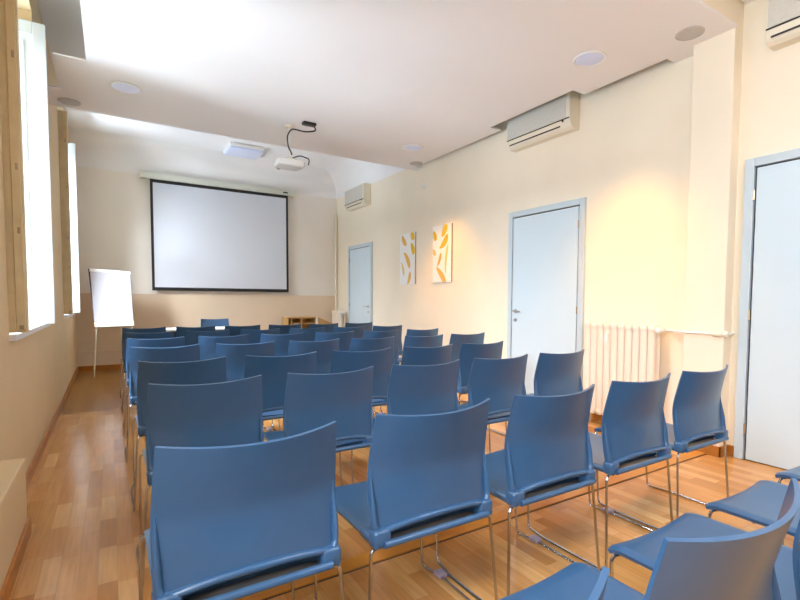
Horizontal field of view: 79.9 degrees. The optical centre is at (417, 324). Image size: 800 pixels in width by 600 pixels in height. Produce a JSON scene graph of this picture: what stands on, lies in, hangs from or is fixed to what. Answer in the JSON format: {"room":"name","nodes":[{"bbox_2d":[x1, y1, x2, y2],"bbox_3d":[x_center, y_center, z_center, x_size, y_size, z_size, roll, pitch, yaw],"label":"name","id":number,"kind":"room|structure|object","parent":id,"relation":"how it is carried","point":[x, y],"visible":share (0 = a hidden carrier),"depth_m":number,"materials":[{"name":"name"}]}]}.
{"room":"conference room","nodes":[
{"label":"conference room","id":0,"kind":"room"},
{"bbox_2d":[0,0,76,471],"bbox_3d":[-2.389,-0.873,2.230,0.620,3.850,12.610,-2,3,-33],"label":"wall","id":1,"kind":"structure","parent":0,"point":[37,369],"depth_m":3.59,"materials":[{"name":"white paint"}]},
{"bbox_2d":[0,458,26,589],"bbox_3d":[-0.370,0.995,-0.167,0.098,0.385,6.030,-2,3,-33],"label":"trim","id":2,"kind":"structure","parent":1,"relation":"attached to","point":[13,500],"depth_m":2.08,"materials":[{"name":"white paint"}]},
{"bbox_2d":[0,0,54,340],"bbox_3d":[-2.934,-1.195,3.165,0.687,2.509,1.800,-2,3,-33],"label":"window","id":3,"kind":"structure","parent":1,"relation":"in","point":[23,53],"depth_m":3.75,"materials":[{"name":"white glass"}]},
{"bbox_2d":[0,0,28,332],"bbox_3d":[-2.456,-1.133,2.463,0.631,2.375,0.060,-2,3,-33],"label":"shutter","id":4,"kind":"object","parent":3,"relation":"attached to","point":[10,88],"depth_m":2.61,"materials":[{"name":"beige paint"}]},
{"bbox_2d":[18,18,54,323],"bbox_3d":[-3.249,-1.188,3.700,0.637,2.380,0.042,-2,3,-33],"label":"shutter","id":5,"kind":"object","parent":3,"relation":"attached to","point":[32,35],"depth_m":3.81,"materials":[{"name":"white paint"}]},
{"bbox_2d":[0,367,77,599],"bbox_3d":[-2.092,1.004,2.524,0.112,0.075,12.410,-2,3,-33],"label":"baseboard","id":6,"kind":"structure","parent":1,"relation":"attached to","point":[8,583],"depth_m":2.32,"materials":[{"name":"brown wood"}]},
{"bbox_2d":[57,110,79,317],"bbox_3d":[-4.890,-1.361,6.212,0.701,2.509,1.650,-2,3,-33],"label":"window","id":7,"kind":"structure","parent":1,"relation":"in","point":[67,151],"depth_m":5.75,"materials":[{"name":"white glass"}]},
{"bbox_2d":[57,110,72,313],"bbox_3d":[-4.455,-1.323,5.571,0.638,2.415,0.060,-2,3,-33],"label":"shutter","id":8,"kind":"object","parent":7,"relation":"attached to","point":[62,115],"depth_m":5.71,"materials":[{"name":"beige paint"}]},
{"bbox_2d":[68,143,79,312],"bbox_3d":[-5.197,-1.374,6.735,0.651,2.420,0.042,-2,3,-33],"label":"shutter","id":9,"kind":"object","parent":7,"relation":"attached to","point":[71,146],"depth_m":6.87,"materials":[{"name":"white paint"}]},
{"bbox_2d":[37,0,339,167],"bbox_3d":[-1.732,-2.900,5.439,5.300,0.080,7.746,-2,3,-33],"label":"ceiling","id":10,"kind":"structure","parent":0,"point":[62,19],"depth_m":6.99,"materials":[{"name":"white paint"}]},
{"bbox_2d":[223,142,264,159],"bbox_3d":[-2.974,-2.963,8.164,0.580,0.085,0.580,-2,3,-33],"label":"ceiling lamp","id":11,"kind":"object","parent":10,"relation":"attached to","point":[234,149],"visible":1,"depth_m":8.04,"materials":[{"name":"white paint"}]},
{"bbox_2d":[76,166,336,366],"bbox_3d":[-3.603,-1.219,8.886,4.750,3.850,0.126,-2,3,-33],"label":"wall","id":12,"kind":"structure","parent":0,"point":[114,215],"depth_m":8.20,"materials":[{"name":"white paint"}]},
{"bbox_2d":[77,350,121,352],"bbox_3d":[-3.679,0.403,8.841,4.300,0.020,0.016,-2,3,-33],"label":"trim","id":13,"kind":"structure","parent":12,"relation":"attached to","point":[108,350],"depth_m":7.84,"materials":[{"name":"beige paint"}]},
{"bbox_2d":[78,364,123,370],"bbox_3d":[-3.591,0.667,8.913,4.486,0.080,0.014,-2,3,-33],"label":"baseboard","id":14,"kind":"structure","parent":12,"relation":"attached to","point":[113,366],"depth_m":7.86,"materials":[{"name":"brown wood"}]},
{"bbox_2d":[68,126,336,198],"bbox_3d":[-3.457,-2.793,8.546,4.500,0.470,0.470,-2,3,-33],"label":"ceiling","id":15,"kind":"structure","parent":12,"relation":"attached to","point":[94,148],"depth_m":8.29,"materials":[{"name":"white paint"}]},
{"bbox_2d":[139,170,294,291],"bbox_3d":[-3.551,-1.603,8.747,2.636,1.991,0.139,-2,3,-33],"label":"projection screen","id":16,"kind":"object","parent":12,"relation":"attached to","point":[207,235],"visible":1,"depth_m":8.67,"materials":[{"name":"white fabric"}]},
{"bbox_2d":[48,0,737,170],"bbox_3d":[-0.672,-2.224,4.239,4.500,0.013,4.550,-2,3,-33],"label":"ceiling","id":17,"kind":"structure","parent":0,"point":[375,79],"depth_m":3.99,"materials":[{"name":"white paint"}]},
{"bbox_2d":[57,97,80,105],"bbox_3d":[-3.541,-2.261,4.848,0.196,0.010,0.196,-2,3,-33],"label":"ceiling speaker","id":18,"kind":"object","parent":17,"relation":"attached to","point":[68,101],"visible":1,"depth_m":4.83},
{"bbox_2d":[60,99,77,104],"bbox_3d":[-3.541,-2.258,4.848,0.172,0.005,0.172,-2,3,-33],"label":"grille","id":19,"kind":"object","parent":18,"relation":"attached to","point":[65,101],"depth_m":4.83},
{"bbox_2d":[109,81,141,94],"bbox_3d":[-2.763,-2.235,4.516,0.268,0.014,0.268,-2,3,-33],"label":"recessed light","id":20,"kind":"object","parent":17,"relation":"in","point":[122,87],"visible":1,"depth_m":4.51,"materials":[{"name":"white paint"}]},
{"bbox_2d":[273,124,309,170],"bbox_3d":[-1.472,-2.047,5.527,0.363,0.481,0.282,-2,3,-33],"label":"ceiling projector","id":21,"kind":"object","parent":17,"relation":"hanging from","point":[287,163],"visible":1,"depth_m":5.46,"materials":[{"name":"white paint"}]},
{"bbox_2d":[302,121,315,126],"bbox_3d":[-1.229,-2.265,5.395,0.150,0.030,0.080,-2,3,-33],"label":"outlet","id":22,"kind":"object","parent":17,"relation":"attached to","point":[305,123],"visible":1,"depth_m":5.37,"materials":[{"name":"black plastic"}]},
{"bbox_2d":[287,127,315,154],"bbox_3d":[-1.332,-2.108,5.441,0.335,0.316,0.087,1,3,8],"label":"cable","id":23,"kind":"object","parent":22,"relation":"hanging from","point":[314,127],"visible":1,"depth_m":5.43,"materials":[{"name":"black plastic"}]},
{"bbox_2d":[403,144,422,150],"bbox_3d":[-0.063,-2.307,6.234,0.268,0.014,0.268,-2,3,-33],"label":"recessed light","id":24,"kind":"object","parent":17,"relation":"in","point":[410,147],"visible":1,"depth_m":6.20,"materials":[{"name":"white paint"}]},
{"bbox_2d":[409,161,422,165],"bbox_3d":[-0.024,-2.348,6.966,0.196,0.010,0.196,-2,3,-33],"label":"ceiling speaker","id":25,"kind":"object","parent":17,"relation":"attached to","point":[415,163],"visible":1,"depth_m":6.95},
{"bbox_2d":[573,50,606,67],"bbox_3d":[1.415,-2.181,3.922,0.268,0.014,0.268,-2,3,-33],"label":"recessed light","id":26,"kind":"object","parent":17,"relation":"in","point":[591,58],"visible":1,"depth_m":3.90,"materials":[{"name":"white paint"}]},
{"bbox_2d":[675,25,704,40],"bbox_3d":[2.023,-2.162,3.549,0.196,0.010,0.196,-2,3,-33],"label":"ceiling speaker","id":27,"kind":"object","parent":17,"relation":"attached to","point":[692,32],"visible":1,"depth_m":3.54},
{"bbox_2d":[678,28,701,39],"bbox_3d":[2.023,-2.160,3.549,0.172,0.005,0.172,-2,3,-33],"label":"grille","id":28,"kind":"object","parent":27,"relation":"attached to","point":[686,33],"depth_m":3.54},
{"bbox_2d":[8,369,799,599],"bbox_3d":[-0.396,1.045,3.619,5.400,0.100,12.610,-2,3,-33],"label":"floor","id":29,"kind":"structure","parent":0,"point":[83,541],"depth_m":2.51,"materials":[{"name":"brown wood"}]},
{"bbox_2d":[88,268,133,376],"bbox_3d":[-4.794,-0.044,7.516,0.613,1.636,0.707,-2,3,-33],"label":"flip chart","id":30,"kind":"object","parent":29,"relation":"on","point":[111,294],"visible":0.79,"depth_m":7.31,"materials":[{"name":"white paper"}]},
{"bbox_2d":[94,321,133,326],"bbox_3d":[-4.626,-0.007,7.276,0.511,0.092,0.046,-2,3,-33],"label":"tray","id":31,"kind":"object","parent":30,"relation":"on","point":[97,323],"depth_m":7.26,"materials":[{"name":"beige plastic"}]},
{"bbox_2d":[119,327,165,397],"bbox_3d":[-3.406,0.439,5.960,0.564,0.836,0.567,-2,3,-33],"label":"chair","id":32,"kind":"object","parent":29,"relation":"on","point":[160,329],"visible":0.2,"depth_m":5.66,"materials":[{"name":"blue plastic"}]},
{"bbox_2d":[121,331,173,412],"bbox_3d":[-2.920,0.481,5.205,0.564,0.836,0.567,-2,3,-33],"label":"chair","id":33,"kind":"object","parent":29,"relation":"on","point":[161,335],"visible":0.16,"depth_m":4.92,"materials":[{"name":"blue plastic"}]},
{"bbox_2d":[122,336,184,433],"bbox_3d":[-2.448,0.521,4.473,0.564,0.836,0.567,-2,3,-33],"label":"chair","id":34,"kind":"object","parent":29,"relation":"on","point":[178,341],"visible":0.2,"depth_m":4.19,"materials":[{"name":"blue plastic"}]},
{"bbox_2d":[124,344,199,462],"bbox_3d":[-1.974,0.561,3.734,0.564,0.836,0.567,-2,3,-33],"label":"chair","id":35,"kind":"object","parent":29,"relation":"on","point":[191,352],"visible":0.3,"depth_m":3.44,"materials":[{"name":"blue plastic"}]},
{"bbox_2d":[130,356,226,511],"bbox_3d":[-1.460,0.603,2.957,0.564,0.836,0.567,-2,3,-33],"label":"chair","id":36,"kind":"object","parent":29,"relation":"on","point":[208,371],"visible":0.28,"depth_m":2.68,"materials":[{"name":"blue plastic"}]},
{"bbox_2d":[166,326,224,337],"bbox_3d":[-3.432,0.417,7.500,1.080,0.725,0.570,-2,3,-33],"label":"table","id":37,"kind":"object","parent":29,"relation":"on","point":[220,328],"visible":0.07,"depth_m":7.31,"materials":[{"name":"white paint"}]},
{"bbox_2d":[176,326,215,336],"bbox_3d":[-2.927,0.426,6.268,0.564,0.836,0.567,-2,3,-33],"label":"chair","id":38,"kind":"object","parent":29,"relation":"on","point":[180,331],"visible":0.08,"depth_m":5.97,"materials":[{"name":"blue plastic"}]},
{"bbox_2d":[136,375,263,586],"bbox_3d":[-1.018,0.641,2.267,0.564,0.836,0.567,-2,3,-33],"label":"chair","id":39,"kind":"object","parent":29,"relation":"on","point":[229,413],"visible":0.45,"depth_m":2.03,"materials":[{"name":"blue plastic"}]},
{"bbox_2d":[185,329,229,345],"bbox_3d":[-2.440,0.468,5.513,0.564,0.836,0.567,-2,3,-33],"label":"chair","id":40,"kind":"object","parent":29,"relation":"on","point":[191,338],"visible":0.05,"depth_m":5.22,"materials":[{"name":"blue plastic"}]},
{"bbox_2d":[201,318,228,326],"bbox_3d":[-3.449,0.325,8.199,0.564,0.836,0.567,-2,3,-33],"label":"chair","id":41,"kind":"object","parent":29,"relation":"on","point":[204,322],"visible":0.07,"depth_m":8.40,"materials":[{"name":"blue plastic"}]},
{"bbox_2d":[198,334,248,359],"bbox_3d":[-1.968,0.508,4.781,0.564,0.836,0.567,-2,3,-33],"label":"chair","id":42,"kind":"object","parent":29,"relation":"on","point":[207,344],"visible":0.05,"depth_m":4.50,"materials":[{"name":"blue plastic"}]},
{"bbox_2d":[139,421,344,599],"bbox_3d":[-0.537,0.686,1.446,0.564,0.836,0.567,-2,3,-33],"label":"chair","id":43,"kind":"object","parent":29,"relation":"on","point":[233,522],"visible":1,"depth_m":1.21,"materials":[{"name":"blue plastic"}]},
{"bbox_2d":[225,325,259,335],"bbox_3d":[-2.447,0.414,6.577,0.564,0.836,0.567,-2,3,-33],"label":"chair","id":44,"kind":"object","parent":29,"relation":"on","point":[234,330],"visible":0.05,"depth_m":6.30,"materials":[{"name":"blue plastic"}]},
{"bbox_2d":[215,341,280,430],"bbox_3d":[-1.490,0.548,4.037,0.564,0.836,0.567,-2,3,-33],"label":"chair","id":45,"kind":"object","parent":29,"relation":"on","point":[235,354],"visible":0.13,"depth_m":3.78,"materials":[{"name":"blue plastic"}]},
{"bbox_2d":[240,328,279,343],"bbox_3d":[-1.961,0.455,5.822,0.564,0.836,0.567,-2,3,-33],"label":"chair","id":46,"kind":"object","parent":29,"relation":"on","point":[254,335],"visible":0.07,"depth_m":5.55,"materials":[{"name":"blue plastic"}]},
{"bbox_2d":[244,351,316,420],"bbox_3d":[-0.978,0.591,3.259,0.564,0.836,0.567,-2,3,-33],"label":"chair","id":47,"kind":"object","parent":29,"relation":"on","point":[274,370],"visible":0.36,"depth_m":3.01,"materials":[{"name":"blue plastic"}]},
{"bbox_2d":[260,332,304,355],"bbox_3d":[-1.489,0.495,5.090,0.564,0.836,0.567,-2,3,-33],"label":"chair","id":48,"kind":"object","parent":29,"relation":"on","point":[281,341],"visible":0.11,"depth_m":4.85,"materials":[{"name":"blue plastic"}]},
{"bbox_2d":[268,324,300,334],"bbox_3d":[-1.968,0.401,6.885,0.564,0.836,0.567,-2,3,-33],"label":"chair","id":49,"kind":"object","parent":29,"relation":"on","point":[284,329],"visible":0.07,"depth_m":6.63,"materials":[{"name":"blue plastic"}]},
{"bbox_2d":[272,338,338,430],"bbox_3d":[-1.004,0.536,4.340,0.564,0.836,0.567,-2,3,-33],"label":"chair","id":50,"kind":"object","parent":29,"relation":"on","point":[324,349],"visible":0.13,"depth_m":4.13,"materials":[{"name":"blue plastic"}]},
{"bbox_2d":[289,327,324,340],"bbox_3d":[-1.482,0.442,6.130,0.564,0.836,0.567,-2,3,-33],"label":"chair","id":51,"kind":"object","parent":29,"relation":"on","point":[310,332],"visible":0.06,"depth_m":5.89,"materials":[{"name":"blue plastic"}]},
{"bbox_2d":[282,316,332,328],"bbox_3d":[-2.179,0.265,9.493,0.930,0.842,0.324,-2,3,-33],"label":"bookcase","id":52,"kind":"object","parent":29,"relation":"on","point":[304,321],"visible":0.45,"depth_m":9.44,"materials":[{"name":"brown wood"}]},
{"bbox_2d":[263,366,373,485],"bbox_3d":[-0.537,0.628,2.571,0.564,0.836,0.567,-2,3,-33],"label":"chair","id":53,"kind":"object","parent":29,"relation":"on","point":[311,401],"visible":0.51,"depth_m":2.35,"materials":[{"name":"blue plastic"}]},
{"bbox_2d":[308,323,337,332],"bbox_3d":[-1.489,0.388,7.193,0.564,0.836,0.567,-2,3,-33],"label":"chair","id":54,"kind":"object","parent":29,"relation":"on","point":[328,327],"visible":0.05,"depth_m":6.96,"materials":[{"name":"blue plastic"}]},
{"bbox_2d":[314,331,354,350],"bbox_3d":[-1.010,0.482,5.398,0.564,0.836,0.567,-2,3,-33],"label":"chair","id":55,"kind":"object","parent":29,"relation":"on","point":[344,337],"visible":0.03,"depth_m":5.19,"materials":[{"name":"blue plastic"}]},
{"bbox_2d":[335,215,336,310],"bbox_3d":[-1.712,-0.804,10.000,0.048,2.930,0.048,-2,3,-33],"label":"pipe","id":56,"kind":"object","parent":29,"relation":"on","point":[335,215],"visible":0.66,"depth_m":9.96,"materials":[{"name":"beige plastic"}]},
{"bbox_2d":[332,311,345,326],"bbox_3d":[-1.615,0.199,9.742,0.150,0.955,0.551,-2,3,-33],"label":"radiator","id":57,"kind":"object","parent":29,"relation":"on","point":[338,317],"visible":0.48,"depth_m":9.63,"materials":[{"name":"beige metal"}]},
{"bbox_2d":[333,326,364,338],"bbox_3d":[-1.002,0.429,6.438,0.564,0.836,0.567,-2,3,-33],"label":"chair","id":58,"kind":"object","parent":29,"relation":"on","point":[359,331],"visible":0.06,"depth_m":6.21,"materials":[{"name":"blue plastic"}]},
{"bbox_2d":[345,322,372,330],"bbox_3d":[-1.017,0.375,7.496,0.545,0.836,0.567,-2,3,-33],"label":"chair","id":59,"kind":"object","parent":29,"relation":"on","point":[368,326],"visible":0.05,"depth_m":7.26,"materials":[{"name":"blue plastic"}]},
{"bbox_2d":[330,347,390,406],"bbox_3d":[-0.500,0.578,3.562,0.564,0.836,0.567,-2,3,-33],"label":"chair","id":60,"kind":"object","parent":29,"relation":"on","point":[342,361],"visible":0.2,"depth_m":3.37,"materials":[{"name":"blue plastic"}]},
{"bbox_2d":[350,336,394,413],"bbox_3d":[-0.525,0.523,4.648,0.564,0.836,0.567,-2,3,-33],"label":"chair","id":61,"kind":"object","parent":29,"relation":"on","point":[357,344],"visible":0.13,"depth_m":4.40,"materials":[{"name":"blue plastic"}]},
{"bbox_2d":[363,329,399,364],"bbox_3d":[-0.530,0.469,5.706,0.564,0.836,0.567,-2,3,-33],"label":"chair","id":62,"kind":"object","parent":29,"relation":"on","point":[367,334],"visible":0.2,"depth_m":5.49,"materials":[{"name":"blue plastic"}]},
{"bbox_2d":[372,325,401,354],"bbox_3d":[-0.531,0.416,6.741,0.545,0.836,0.567,-2,3,-33],"label":"chair","id":63,"kind":"object","parent":29,"relation":"on","point":[375,328],"visible":0.2,"depth_m":6.57,"materials":[{"name":"blue plastic"}]},
{"bbox_2d":[351,359,459,483],"bbox_3d":[-0.061,0.615,2.882,0.564,0.836,0.567,-2,3,-33],"label":"chair","id":64,"kind":"object","parent":29,"relation":"on","point":[424,389],"visible":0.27,"depth_m":2.64,"materials":[{"name":"blue plastic"}]},
{"bbox_2d":[314,398,497,599],"bbox_3d":[-0.052,0.672,1.773,0.564,0.836,0.567,-2,3,-33],"label":"chair","id":65,"kind":"object","parent":29,"relation":"on","point":[427,474],"visible":0.98,"depth_m":1.54,"materials":[{"name":"blue plastic"}]},
{"bbox_2d":[380,334,442,413],"bbox_3d":[-0.048,0.510,4.960,0.564,0.836,0.567,-2,3,-33],"label":"chair","id":66,"kind":"object","parent":29,"relation":"on","point":[409,341],"visible":0.13,"depth_m":4.69,"materials":[{"name":"blue plastic"}]},
{"bbox_2d":[372,344,452,409],"bbox_3d":[-0.029,0.565,3.879,0.564,0.836,0.567,-2,3,-33],"label":"chair","id":67,"kind":"object","parent":29,"relation":"on","point":[415,356],"visible":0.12,"depth_m":3.61,"materials":[{"name":"blue plastic"}]},
{"bbox_2d":[399,328,437,361],"bbox_3d":[-0.059,0.456,6.009,0.545,0.836,0.567,-2,3,-33],"label":"chair","id":68,"kind":"object","parent":29,"relation":"on","point":[410,332],"visible":0.11,"depth_m":5.75,"materials":[{"name":"blue plastic"}]},
{"bbox_2d":[449,332,484,401],"bbox_3d":[0.413,0.496,5.274,0.545,0.836,0.567,-2,3,-33],"label":"chair","id":69,"kind":"object","parent":29,"relation":"on","point":[456,340],"visible":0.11,"depth_m":5.00,"materials":[{"name":"blue plastic"}]},
{"bbox_2d":[237,450,705,599],"bbox_3d":[0.405,1.049,2.576,4.320,0.007,0.099,-2,3,-33],"label":"trim","id":70,"kind":"structure","parent":29,"relation":"on","point":[354,563],"depth_m":2.41,"materials":[{"name":"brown wood"}]},
{"bbox_2d":[457,341,506,435],"bbox_3d":[0.424,0.551,4.200,0.545,0.836,0.567,-2,3,-33],"label":"chair","id":71,"kind":"object","parent":29,"relation":"on","point":[468,351],"visible":0.34,"depth_m":3.92,"materials":[{"name":"blue plastic"}]},
{"bbox_2d":[459,354,527,424],"bbox_3d":[0.411,0.602,3.200,0.564,0.836,0.567,-2,3,-33],"label":"chair","id":72,"kind":"object","parent":29,"relation":"on","point":[499,380],"visible":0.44,"depth_m":2.95,"materials":[{"name":"blue plastic"}]},
{"bbox_2d":[435,384,599,599],"bbox_3d":[0.429,0.659,2.077,0.564,0.836,0.567,-2,3,-33],"label":"chair","id":73,"kind":"object","parent":29,"relation":"on","point":[546,453],"visible":0.84,"depth_m":1.83,"materials":[{"name":"blue plastic"}]},
{"bbox_2d":[489,349,584,452],"bbox_3d":[0.878,0.589,3.505,0.545,0.836,0.567,-2,3,-33],"label":"chair","id":74,"kind":"object","parent":29,"relation":"on","point":[555,374],"visible":0.41,"depth_m":3.25,"materials":[{"name":"blue plastic"}]},
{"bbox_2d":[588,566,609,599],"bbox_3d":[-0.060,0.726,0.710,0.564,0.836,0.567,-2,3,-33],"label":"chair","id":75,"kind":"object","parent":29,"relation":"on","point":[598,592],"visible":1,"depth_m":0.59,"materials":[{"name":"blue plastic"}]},
{"bbox_2d":[527,373,672,569],"bbox_3d":[0.917,0.645,2.403,0.564,0.836,0.567,-2,3,-33],"label":"chair","id":76,"kind":"object","parent":29,"relation":"on","point":[634,430],"visible":0.74,"depth_m":2.15,"materials":[{"name":"blue plastic"}]},
{"bbox_2d":[584,321,664,421],"bbox_3d":[1.859,0.478,4.350,0.150,0.985,0.791,-2,3,-33],"label":"radiator","id":77,"kind":"object","parent":29,"relation":"on","point":[618,351],"visible":0.68,"depth_m":4.35,"materials":[{"name":"beige metal"}]},
{"bbox_2d":[498,477,799,599],"bbox_3d":[0.433,0.713,1.027,0.564,0.836,0.567,-2,3,-33],"label":"chair","id":78,"kind":"object","parent":29,"relation":"on","point":[739,566],"visible":0.97,"depth_m":0.75,"materials":[{"name":"blue plastic"}]},
{"bbox_2d":[594,365,728,529],"bbox_3d":[1.389,0.632,2.709,0.545,0.836,0.567,-2,3,-33],"label":"chair","id":79,"kind":"object","parent":29,"relation":"on","point":[698,416],"visible":0.65,"depth_m":2.46,"materials":[{"name":"blue plastic"}]},
{"bbox_2d":[607,513,799,599],"bbox_3d":[0.934,0.699,1.349,0.564,0.836,0.567,-2,3,-33],"label":"chair","id":80,"kind":"object","parent":29,"relation":"on","point":[643,550],"visible":0.46,"depth_m":1.44,"materials":[{"name":"blue plastic"}]},
{"bbox_2d":[705,480,799,536],"bbox_3d":[1.422,0.686,1.663,0.564,0.836,0.567,-2,3,-33],"label":"chair","id":81,"kind":"object","parent":29,"relation":"on","point":[760,503],"visible":0.77,"depth_m":1.75,"materials":[{"name":"blue plastic"}]},
{"bbox_2d":[775,466,799,544],"bbox_3d":[1.912,0.673,1.978,0.545,0.836,0.567,-2,3,-33],"label":"chair","id":82,"kind":"object","parent":29,"relation":"on","point":[794,472],"visible":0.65,"depth_m":2.07,"materials":[{"name":"blue plastic"}]},
{"bbox_2d":[337,0,799,445],"bbox_3d":[1.711,-0.983,4.866,0.200,3.850,12.610,-2,3,-33],"label":"wall","id":83,"kind":"structure","parent":0,"point":[629,153],"depth_m":4.63,"materials":[{"name":"beige paint"}]},
{"bbox_2d":[345,183,370,211],"bbox_3d":[-1.137,-2.380,8.975,0.153,0.370,0.820,-2,3,-33],"label":"air conditioner","id":84,"kind":"object","parent":83,"relation":"attached to","point":[358,197],"visible":1,"depth_m":8.80,"materials":[{"name":"beige plastic"}]},
{"bbox_2d":[348,242,372,329],"bbox_3d":[-1.127,-0.406,9.107,0.083,2.232,1.010,-2,3,-33],"label":"door","id":85,"kind":"structure","parent":83,"relation":"in","point":[360,257],"depth_m":9.05,"materials":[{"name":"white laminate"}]},
{"bbox_2d":[324,157,404,198],"bbox_3d":[-1.048,-2.778,8.527,0.470,0.470,3.110,-2,3,-33],"label":"trim","id":86,"kind":"structure","parent":83,"relation":"attached to","point":[346,174],"depth_m":8.89,"materials":[{"name":"white paint"}]},
{"bbox_2d":[400,232,415,284],"bbox_3d":[-0.159,-1.048,7.630,0.023,0.813,0.468,-2,3,-33],"label":"canvas painting","id":87,"kind":"object","parent":83,"relation":"attached to","point":[408,240],"visible":1,"depth_m":7.60,"materials":[{"name":"white fabric"}]},
{"bbox_2d":[432,223,452,282],"bbox_3d":[0.353,-1.013,6.835,0.023,0.817,0.462,-2,3,-33],"label":"canvas painting","id":88,"kind":"object","parent":83,"relation":"attached to","point":[442,234],"visible":1,"depth_m":6.80,"materials":[{"name":"white fabric"}]},
{"bbox_2d":[507,91,579,151],"bbox_3d":[1.328,-2.162,5.150,0.153,0.350,0.890,-2,3,-33],"label":"air conditioner","id":89,"kind":"object","parent":83,"relation":"attached to","point":[557,117],"visible":0.97,"depth_m":5.03,"materials":[{"name":"beige plastic"}]},
{"bbox_2d":[507,197,586,393],"bbox_3d":[1.358,-0.186,5.252,0.083,2.215,1.077,-2,3,-33],"label":"door","id":90,"kind":"structure","parent":83,"relation":"in","point":[547,243],"depth_m":5.20,"materials":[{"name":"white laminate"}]},
{"bbox_2d":[591,413,733,457],"bbox_3d":[0.302,0.795,6.857,0.167,0.080,7.705,-2,3,-33],"label":"baseboard","id":91,"kind":"structure","parent":83,"relation":"attached to","point":[712,450],"depth_m":3.67,"materials":[{"name":"brown wood"}]},
{"bbox_2d":[734,148,799,469],"bbox_3d":[2.677,-0.078,3.139,0.083,2.228,1.022,-2,3,-33],"label":"door","id":92,"kind":"structure","parent":83,"relation":"in","point":[767,410],"depth_m":3.41,"materials":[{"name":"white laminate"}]},
{"bbox_2d":[765,0,799,50],"bbox_3d":[2.692,-2.080,2.967,0.153,0.335,0.860,-2,3,-33],"label":"air conditioner","id":93,"kind":"object","parent":83,"relation":"attached to","point":[782,27],"visible":1,"depth_m":3.23,"materials":[{"name":"beige plastic"}]},
{"bbox_2d":[683,0,743,446],"bbox_3d":[2.312,-0.897,3.720,0.203,3.800,0.300,-2,3,-33],"label":"wall pillar","id":94,"kind":"structure","parent":0,"point":[717,60],"depth_m":3.64,"materials":[{"name":"beige paint"}]},
{"bbox_2d":[665,329,733,336],"bbox_3d":[2.212,0.063,3.793,0.152,0.045,0.500,-2,3,-33],"label":"pipe","id":95,"kind":"object","parent":94,"relation":"attached to","point":[713,333],"visible":1,"depth_m":3.62,"materials":[{"name":"white metal"}]},
{"bbox_2d":[701,0,738,24],"bbox_3d":[0.468,-2.408,2.316,4.347,0.561,0.104,-2,3,-33],"label":"wall header","id":96,"kind":"structure","parent":0,"point":[728,8],"depth_m":3.37,"materials":[{"name":"beige paint"}]},
{"bbox_2d":[741,0,754,4],"bbox_3d":[1.682,-2.231,0.158,5.300,0.080,4.850,-2,3,-33],"label":"ceiling","id":97,"kind":"structure","parent":0,"point":[746,2],"depth_m":3.48,"materials":[{"name":"white paint"}]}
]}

